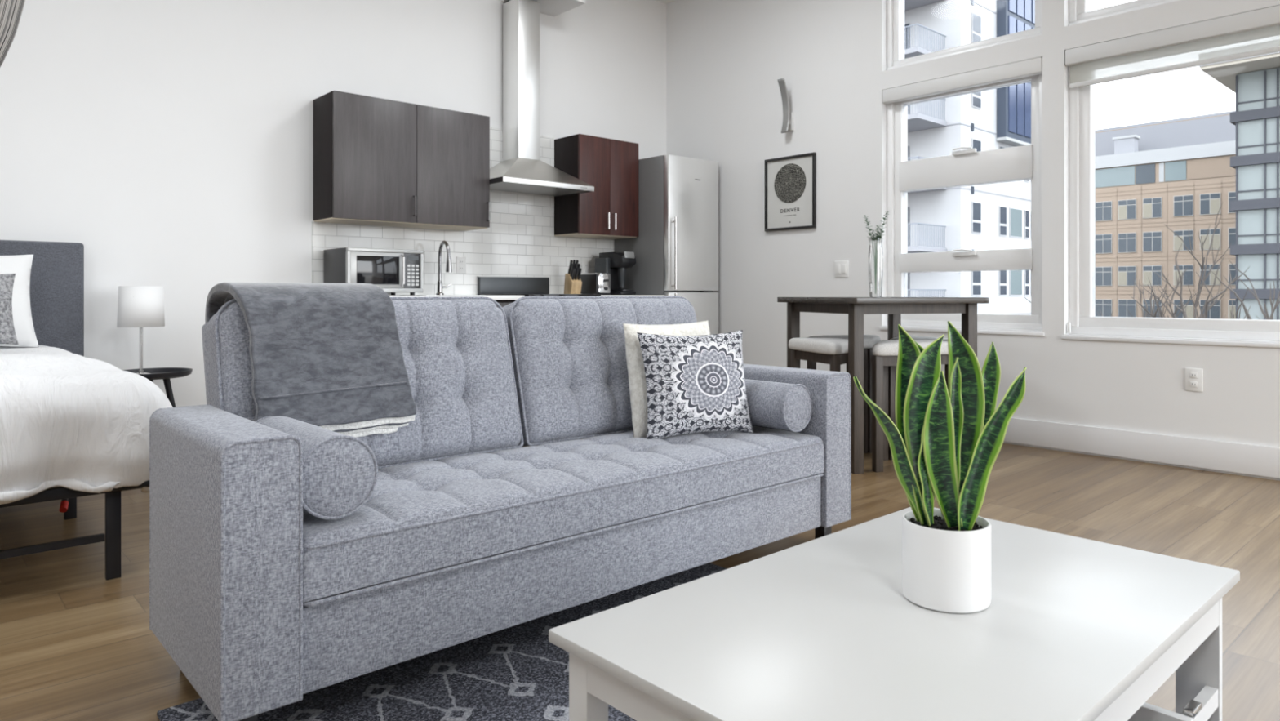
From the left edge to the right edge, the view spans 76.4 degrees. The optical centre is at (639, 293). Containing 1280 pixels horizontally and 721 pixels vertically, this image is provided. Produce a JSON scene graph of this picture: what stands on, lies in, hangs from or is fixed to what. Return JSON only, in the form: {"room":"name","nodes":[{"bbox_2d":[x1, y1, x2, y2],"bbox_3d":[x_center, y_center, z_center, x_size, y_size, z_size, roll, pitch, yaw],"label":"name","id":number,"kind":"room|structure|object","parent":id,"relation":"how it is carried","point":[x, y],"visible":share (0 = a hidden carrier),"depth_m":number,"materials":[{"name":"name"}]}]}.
{"room":"studio apartment","nodes":[
{"label":"studio apartment","id":0,"kind":"room"},
{"bbox_2d":[0,0,666,407],"bbox_3d":[-2.641,-0.840,4.859,8.007,3.540,0.220,0,0,-42],"label":"wall","id":1,"kind":"structure","parent":0,"point":[171,140],"depth_m":4.81,"materials":[{"name":"paint"}]},
{"bbox_2d":[313,90,489,231],"bbox_3d":[-1.561,-0.852,5.437,1.101,0.781,0.369,0,0,-42],"label":"upper cabinet","id":2,"kind":"object","parent":1,"relation":"attached to","point":[380,162],"visible":1,"depth_m":5.24,"materials":[{"name":"grey wood"}]},
{"bbox_2d":[456,256,466,273],"bbox_3d":[-1.298,-0.210,5.903,0.078,0.120,0.010,0,0,-42],"label":"electrical outlet","id":3,"kind":"object","parent":1,"relation":"attached to","point":[460,261],"visible":1,"depth_m":5.90,"materials":[{"name":"white plastic"}]},
{"bbox_2d":[311,126,614,295],"bbox_3d":[-1.100,-0.620,6.097,2.687,1.257,0.012,0,0,-42],"label":"backsplash","id":4,"kind":"structure","parent":1,"relation":"attached to","point":[520,240],"depth_m":6.11,"materials":[{"name":"tile"}]},
{"bbox_2d":[489,0,594,196],"bbox_3d":[-0.806,-1.478,6.016,0.800,1.424,0.501,0,0,-42],"label":"range hood","id":5,"kind":"object","parent":1,"relation":"attached to","point":[521,170],"visible":0.96,"depth_m":6.04,"materials":[{"name":"metal"}]},
{"bbox_2d":[501,0,585,16],"bbox_3d":[-0.732,-2.409,6.165,0.490,0.399,0.403,0,0,-42],"label":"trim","id":6,"kind":"structure","parent":1,"relation":"attached to","point":[550,7],"depth_m":6.22,"materials":[{"name":"paint"}]},
{"bbox_2d":[582,261,590,274],"bbox_3d":[-0.442,-0.210,6.678,0.078,0.120,0.010,0,0,-42],"label":"electrical outlet","id":7,"kind":"object","parent":1,"relation":"attached to","point":[585,264],"visible":0.79,"depth_m":6.67,"materials":[{"name":"white plastic"}]},
{"bbox_2d":[554,133,638,239],"bbox_3d":[-0.338,-0.845,6.545,0.614,0.767,0.369,0,0,-42],"label":"upper cabinet","id":8,"kind":"object","parent":1,"relation":"attached to","point":[610,211],"visible":0.98,"depth_m":6.40,"materials":[{"name":"red wood"}]},
{"bbox_2d":[0,443,1279,720],"bbox_3d":[0.572,0.990,1.384,7.907,0.120,9.684,0,0,-42],"label":"floor","id":9,"kind":"structure","parent":0,"point":[77,644],"depth_m":2.83,"materials":[{"name":"brown wood"}]},
{"bbox_2d":[0,240,173,580],"bbox_3d":[-3.133,0.330,2.753,2.360,1.200,2.193,0,0,-42],"label":"bed","id":10,"kind":"object","parent":9,"relation":"on","point":[72,421],"visible":0.87,"depth_m":2.62,"materials":[{"name":"fabric"}]},
{"bbox_2d":[0,273,18,344],"bbox_3d":[-2.976,0.065,3.458,0.530,0.316,0.200,0,0,-37],"label":"throw pillow","id":11,"kind":"object","parent":10,"relation":"on","point":[7,334],"visible":1,"depth_m":3.58,"materials":[{"name":"grey fabric"}]},
{"bbox_2d":[0,254,39,346],"bbox_3d":[-3.198,0.030,3.727,0.263,0.452,0.708,0,0,43],"label":"bed pillow","id":12,"kind":"object","parent":10,"relation":"on","point":[20,265],"visible":0.73,"depth_m":3.90,"materials":[{"name":"white fabric"}]},
{"bbox_2d":[0,344,173,504],"bbox_3d":[-3.099,0.444,2.710,2.354,0.451,2.084,0,0,-42],"label":"duvet","id":13,"kind":"object","parent":10,"relation":"on","point":[72,421],"depth_m":2.58,"materials":[{"name":"white fabric"}]},
{"bbox_2d":[122,367,192,407],"bbox_3d":[-2.616,0.671,4.356,0.384,0.517,0.384,0,0,-42],"label":"side table","id":14,"kind":"object","parent":9,"relation":"on","point":[165,373],"visible":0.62,"depth_m":4.41,"materials":[{"name":"black wood"}]},
{"bbox_2d":[116,285,164,373],"bbox_3d":[-2.636,0.197,4.297,0.216,0.475,0.216,0,0,-42],"label":"table lamp","id":15,"kind":"object","parent":14,"relation":"on","point":[138,306],"visible":0.9,"depth_m":4.21,"materials":[{"name":"white fabric"}]},
{"bbox_2d":[122,367,192,379],"bbox_3d":[-2.616,0.428,4.356,0.384,0.033,0.384,0,0,-42],"label":"tabletop","id":16,"kind":"object","parent":14,"relation":"on","point":[165,373],"depth_m":4.40,"materials":[{"name":"black wood"}]},
{"bbox_2d":[156,562,727,720],"bbox_3d":[0.358,0.923,1.431,1.628,0.013,2.440,0,0,-42],"label":"area rug","id":17,"kind":"object","parent":9,"relation":"on","point":[514,673],"visible":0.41,"depth_m":1.90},
{"bbox_2d":[548,506,1239,720],"bbox_3d":[0.456,0.698,1.289,1.037,0.436,0.605,0,0,-42],"label":"coffee table","id":18,"kind":"object","parent":17,"relation":"on","point":[825,628],"visible":0.84,"depth_m":1.15,"materials":[{"name":"white paint"}]},
{"bbox_2d":[853,320,1026,613],"bbox_3d":[0.465,0.262,1.284,0.262,0.437,0.131,0,0,9],"label":"potted snake plant","id":19,"kind":"object","parent":18,"relation":"on","point":[945,443],"visible":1,"depth_m":1.26,"materials":[{"name":"green plant"}]},
{"bbox_2d":[149,296,851,720],"bbox_3d":[-0.284,0.469,2.565,2.126,0.921,0.811,0,0,-42],"label":"sofa","id":20,"kind":"object","parent":9,"relation":"on","point":[263,602],"visible":0.74,"depth_m":2.12,"materials":[{"name":"grey fabric"}]},
{"bbox_2d":[204,282,417,437],"bbox_3d":[-0.944,0.186,2.328,0.456,0.437,0.427,0,0,-42],"label":"throw blanket","id":21,"kind":"object","parent":20,"relation":"on","point":[328,356],"visible":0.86,"depth_m":2.21,"materials":[{"name":"grey fabric"}]},
{"bbox_2d":[254,415,377,519],"bbox_3d":[-0.794,0.398,1.918,0.182,0.182,0.432,0,0,-42],"label":"bolster","id":22,"kind":"object","parent":20,"relation":"on","point":[340,471],"visible":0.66,"depth_m":1.77,"materials":[{"name":"grey fabric"}]},
{"bbox_2d":[302,425,824,602],"bbox_3d":[-0.199,0.558,2.471,1.810,0.147,0.539,0,0,-42],"label":"seat cushion","id":23,"kind":"object","parent":20,"relation":"on","point":[424,516],"depth_m":2.18,"materials":[{"name":"grey fabric"}]},
{"bbox_2d":[622,320,710,437],"bbox_3d":[0.121,0.303,2.968,0.451,0.401,0.142,0,0,-43],"label":"throw pillow","id":24,"kind":"object","parent":20,"relation":"on","point":[635,365],"visible":0.27,"depth_m":2.82,"materials":[{"name":"beige fabric"}]},
{"bbox_2d":[636,329,753,439],"bbox_3d":[0.198,0.313,2.848,0.435,0.364,0.156,0,0,-20],"label":"throw pillow","id":25,"kind":"object","parent":20,"relation":"on","point":[695,384],"visible":1,"depth_m":2.79,"materials":[{"name":"multicoloured fabric"}]},
{"bbox_2d":[744,378,812,431],"bbox_3d":[0.455,0.401,2.972,0.170,0.170,0.317,0,0,-42],"label":"bolster","id":26,"kind":"object","parent":20,"relation":"on","point":[775,405],"visible":0.63,"depth_m":2.87,"materials":[{"name":"grey fabric"}]},
{"bbox_2d":[494,299,515,307],"bbox_3d":[-1.259,0.486,5.512,0.723,0.888,0.635,0,0,-42],"label":"base cabinet","id":27,"kind":"object","parent":9,"relation":"on","point":[503,303],"visible":0.02,"depth_m":5.46,"materials":[{"name":"grey wood"}]},
{"bbox_2d":[389,294,524,299],"bbox_3d":[-1.468,0.023,5.329,1.277,0.034,0.632,0,0,-42],"label":"countertop","id":28,"kind":"structure","parent":27,"relation":"on","point":[494,297],"depth_m":5.36,"materials":[{"name":"white stone"}]},
{"bbox_2d":[324,247,423,295],"bbox_3d":[-1.703,-0.137,5.225,0.500,0.292,0.418,0,0,-42],"label":"microwave","id":29,"kind":"object","parent":28,"relation":"on","point":[393,270],"visible":0.81,"depth_m":5.10,"materials":[{"name":"silver metal"}]},
{"bbox_2d":[435,240,452,294],"bbox_3d":[-1.330,-0.180,5.634,0.114,0.378,0.176,0,0,-42],"label":"faucet","id":30,"kind":"object","parent":28,"relation":"on","point":[448,268],"visible":0.98,"depth_m":5.64,"materials":[{"name":"silver metal"}]},
{"bbox_2d":[476,275,600,300],"bbox_3d":[-0.733,0.399,5.945,0.636,1.062,0.699,0,0,-42],"label":"range","id":31,"kind":"object","parent":9,"relation":"on","point":[486,285],"visible":0.17,"depth_m":6.12,"materials":[{"name":"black metal"}]},
{"bbox_2d":[480,293,600,296],"bbox_3d":[-0.729,0.012,5.941,0.628,0.024,0.632,0,0,-42],"label":"cooktop","id":32,"kind":"object","parent":31,"relation":"in","point":[526,295],"depth_m":5.70,"materials":[{"name":"black glass"}]},
{"bbox_2d":[614,154,718,334],"bbox_3d":[0.238,-0.085,6.807,0.584,2.030,0.716,0,0,-42],"label":"refrigerator","id":33,"kind":"object","parent":9,"relation":"on","point":[675,249],"visible":0.6,"depth_m":6.57,"materials":[{"name":"grey metal"}]},
{"bbox_2d":[788,337,848,372],"bbox_3d":[1.085,0.591,4.586,0.315,0.679,0.516,0,0,-17],"label":"bar stool","id":34,"kind":"object","parent":9,"relation":"on","point":[833,352],"visible":0.43,"depth_m":4.46,"materials":[{"name":"white fabric"}]},
{"bbox_2d":[806,334,880,453],"bbox_3d":[1.291,0.591,4.901,0.516,0.679,0.315,0,0,-17],"label":"bar stool","id":35,"kind":"object","parent":9,"relation":"on","point":[869,340],"visible":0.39,"depth_m":4.75,"materials":[{"name":"brown wood"}]},
{"bbox_2d":[777,297,989,474],"bbox_3d":[1.361,0.474,4.668,0.870,0.912,0.870,0,0,-17],"label":"bar table","id":36,"kind":"object","parent":9,"relation":"on","point":[855,308],"visible":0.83,"depth_m":4.29,"materials":[{"name":"brown wood"}]},
{"bbox_2d":[863,210,889,297],"bbox_3d":[1.390,-0.235,4.779,0.148,0.505,0.085,0,0,15],"label":"vase","id":37,"kind":"object","parent":36,"relation":"on","point":[877,237],"visible":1,"depth_m":4.77,"materials":[{"name":"clear glass"}]},
{"bbox_2d":[871,339,948,471],"bbox_3d":[1.430,0.591,4.436,0.516,0.679,0.315,0,0,-17],"label":"bar stool","id":38,"kind":"object","parent":9,"relation":"on","point":[884,358],"visible":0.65,"depth_m":4.27,"materials":[{"name":"fabric"}]},
{"bbox_2d":[889,335,947,341],"bbox_3d":[1.593,0.591,4.737,0.315,0.679,0.516,0,0,-17],"label":"bar stool","id":39,"kind":"object","parent":9,"relation":"on","point":[914,337],"visible":0.07,"depth_m":4.65,"materials":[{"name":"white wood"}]},
{"bbox_3d":[-0.264,0.486,6.413,0.687,0.888,0.635,0,0,-42],"label":"base cabinet","id":40,"kind":"object","parent":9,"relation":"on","visible":0},
{"bbox_2d":[600,294,665,296],"bbox_3d":[-0.266,0.025,6.417,0.685,0.031,0.632,0,0,-42],"label":"countertop","id":41,"kind":"structure","parent":40,"relation":"on","point":[601,295],"depth_m":6.22,"materials":[{"name":"white stone"}]},
{"bbox_2d":[564,259,582,293],"bbox_3d":[-0.518,-0.129,6.322,0.085,0.276,0.180,0,0,-30],"label":"knife block","id":42,"kind":"object","parent":41,"relation":"on","point":[573,283],"visible":0.94,"depth_m":6.28,"materials":[{"name":"brown wood"}]},
{"bbox_2d":[579,272,610,294],"bbox_3d":[-0.345,-0.079,6.436,0.141,0.176,0.255,0,0,-42],"label":"toaster","id":43,"kind":"object","parent":41,"relation":"on","point":[592,282],"visible":0.9,"depth_m":6.37,"materials":[{"name":"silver metal"}]},
{"bbox_2d":[595,251,635,294],"bbox_3d":[-0.194,-0.164,6.579,0.283,0.345,0.210,0,0,44],"label":"coffee maker","id":44,"kind":"object","parent":41,"relation":"on","point":[615,264],"visible":0.84,"depth_m":6.53,"materials":[{"name":"black plastic"}]},
{"bbox_2d":[611,288,633,291],"bbox_3d":[-0.142,-0.029,6.556,0.140,0.014,0.120,0,0,44],"label":"drip tray","id":45,"kind":"object","parent":44,"relation":"on","point":[612,290],"depth_m":6.52,"materials":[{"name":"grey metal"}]},
{"bbox_2d":[656,0,675,4],"bbox_3d":[0.535,-2.685,1.351,8.007,0.150,9.684,0,0,-42],"label":"ceiling","id":46,"kind":"structure","parent":0,"point":[666,2],"depth_m":7.25,"materials":[{"name":"paint"}]},
{"bbox_2d":[0,0,25,66],"bbox_3d":[-1.938,-0.849,1.754,1.319,3.518,0.128,0,0,-38],"label":"curtain","id":47,"kind":"object","parent":46,"relation":"hanging from","point":[11,11],"visible":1,"depth_m":2.06,"materials":[{"name":"grey fabric"}]},
{"bbox_2d":[666,0,1279,479],"bbox_3d":[3.495,-0.840,3.882,0.220,3.540,9.464,0,0,-42],"label":"wall","id":48,"kind":"structure","parent":0,"point":[726,60],"depth_m":5.83,"materials":[{"name":"paint"}]},
{"bbox_2d":[777,77,793,133],"bbox_3d":[1.118,-1.440,6.247,0.129,0.408,0.064,0,0,-42],"label":"wall sconce","id":49,"kind":"object","parent":48,"relation":"attached to","point":[788,117],"visible":1,"depth_m":6.24,"materials":[{"name":"silver metal"}]},
{"bbox_2d":[764,151,816,231],"bbox_3d":[1.157,-0.780,6.280,0.027,0.566,0.476,0,0,-42],"label":"framed print","id":50,"kind":"object","parent":48,"relation":"attached to","point":[790,181],"visible":1,"depth_m":6.27,"materials":[{"name":"black"}]},
{"bbox_2d":[835,260,848,277],"bbox_3d":[1.472,-0.182,5.944,0.012,0.120,0.115,0,0,-42],"label":"light switch","id":51,"kind":"object","parent":48,"relation":"attached to","point":[841,267],"visible":1,"depth_m":5.94,"materials":[{"name":"white plastic"}]},
{"bbox_2d":[880,73,1044,335],"bbox_3d":[2.127,-0.590,5.362,0.202,1.684,1.107,0,0,-42],"label":"window","id":52,"kind":"structure","parent":48,"relation":"in","point":[965,167],"depth_m":5.34,"materials":[{"name":"plastic"}]},
{"bbox_2d":[882,57,1042,103],"bbox_3d":[2.079,-1.385,5.319,0.061,0.092,1.075,0,0,-42],"label":"roller shade","id":53,"kind":"object","parent":52,"relation":"attached to","point":[1031,67],"visible":0.9,"depth_m":5.25,"materials":[{"name":"white fabric"}]},
{"bbox_2d":[886,0,1042,70],"bbox_3d":[2.154,-1.996,5.387,0.130,0.866,1.081,0,0,-42],"label":"window","id":54,"kind":"structure","parent":48,"relation":"in","point":[895,8],"depth_m":5.64,"materials":[{"name":"plastic"}]},
{"bbox_2d":[1068,0,1178,25],"bbox_3d":[3.327,-2.005,4.091,0.130,0.848,2.157,0,0,-42],"label":"window","id":55,"kind":"structure","parent":48,"relation":"in","point":[1079,11],"depth_m":4.74,"materials":[{"name":"plastic"}]},
{"bbox_2d":[1003,417,1279,478],"bbox_3d":[3.681,0.842,3.501,0.017,0.153,8.650,0,0,-42],"label":"baseboard","id":56,"kind":"structure","parent":48,"relation":"attached to","point":[1228,456],"depth_m":4.46,"materials":[{"name":"paint"}]},
{"bbox_2d":[1062,66,1279,347],"bbox_3d":[3.300,-0.588,4.067,0.202,1.711,2.183,0,0,-42],"label":"window","id":57,"kind":"structure","parent":48,"relation":"in","point":[1082,322],"depth_m":4.79,"materials":[{"name":"plastic"}]},
{"bbox_2d":[1065,4,1279,88],"bbox_3d":[3.252,-1.329,4.023,0.061,0.226,2.151,0,0,-42],"label":"roller shade","id":58,"kind":"object","parent":48,"relation":"attached to","point":[1255,33],"visible":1,"depth_m":4.39,"materials":[{"name":"white fabric"}]},
{"bbox_2d":[1185,368,1202,391],"bbox_3d":[2.943,0.456,4.320,0.010,0.120,0.078,0,0,-42],"label":"electrical outlet","id":59,"kind":"object","parent":48,"relation":"attached to","point":[1193,376],"visible":1,"depth_m":4.32,"materials":[{"name":"white plastic"}]},
{"bbox_2d":[1190,372,1197,377],"bbox_3d":[2.941,0.432,4.318,0.003,0.030,0.034,0,0,-42],"label":"receptacle","id":60,"kind":"object","parent":59,"relation":"attached to","point":[1193,375],"depth_m":4.32,"materials":[{"name":"white plastic"}]},
{"bbox_2d":[1190,381,1197,386],"bbox_3d":[2.941,0.480,4.318,0.003,0.030,0.034,0,0,-42],"label":"receptacle","id":61,"kind":"object","parent":59,"relation":"attached to","point":[1193,384],"depth_m":4.32,"materials":[{"name":"white plastic"}]},
{"label":"outside","id":62,"kind":"structure","parent":0,"visible":0},
{"bbox_3d":[145.243,10.180,158.490,411.913,0.500,480.000,0,0,-42],"label":"ground","id":63,"kind":"structure","parent":62,"visible":0},
{"bbox_2d":[904,0,1035,314],"bbox_3d":[8.796,-9.570,50.849,13.500,39.000,28.420,0,0,-42],"label":"apartment building","id":64,"kind":"structure","parent":63,"relation":"on","point":[996,215],"depth_m":39.46,"materials":[{"name":"grey paint"}]},
{"bbox_2d":[1094,109,1235,319],"bbox_3d":[73.249,-5.570,100.048,27.500,31.000,70.400,0,0,-42],"label":"office building","id":65,"kind":"structure","parent":63,"relation":"on","point":[1178,174],"depth_m":94.40,"materials":[{"name":"beige brick"}]},
{"bbox_2d":[1112,134,1140,140],"bbox_3d":[58.712,-18.820,98.150,1.800,0.299,2.500,0,0,-42],"label":"roof","id":66,"kind":"object","parent":65,"relation":"attached to","point":[1130,137],"depth_m":97.42,"materials":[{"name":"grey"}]},
{"bbox_2d":[1127,202,1231,318],"bbox_3d":[21.675,3.087,33.401,5.818,13.692,3.834,0,0,-42],"label":"bare tree","id":67,"kind":"object","parent":63,"relation":"on","point":[1152,313],"visible":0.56,"depth_m":33.37,"materials":[{"name":"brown plant"}]},
{"bbox_2d":[1156,256,1279,319],"bbox_3d":[18.588,4.155,23.483,4.395,11.557,6.306,0,0,-42],"label":"bare tree","id":68,"kind":"object","parent":63,"relation":"on","point":[1266,315],"visible":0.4,"depth_m":23.34,"materials":[{"name":"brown plant"}]},
{"bbox_2d":[1198,51,1279,319],"bbox_3d":[68.366,-2.935,56.573,24.700,32.270,44.100,0,0,-42],"label":"building","id":69,"kind":"structure","parent":63,"relation":"on","point":[1255,81],"depth_m":64.69,"materials":[{"name":"grey"}]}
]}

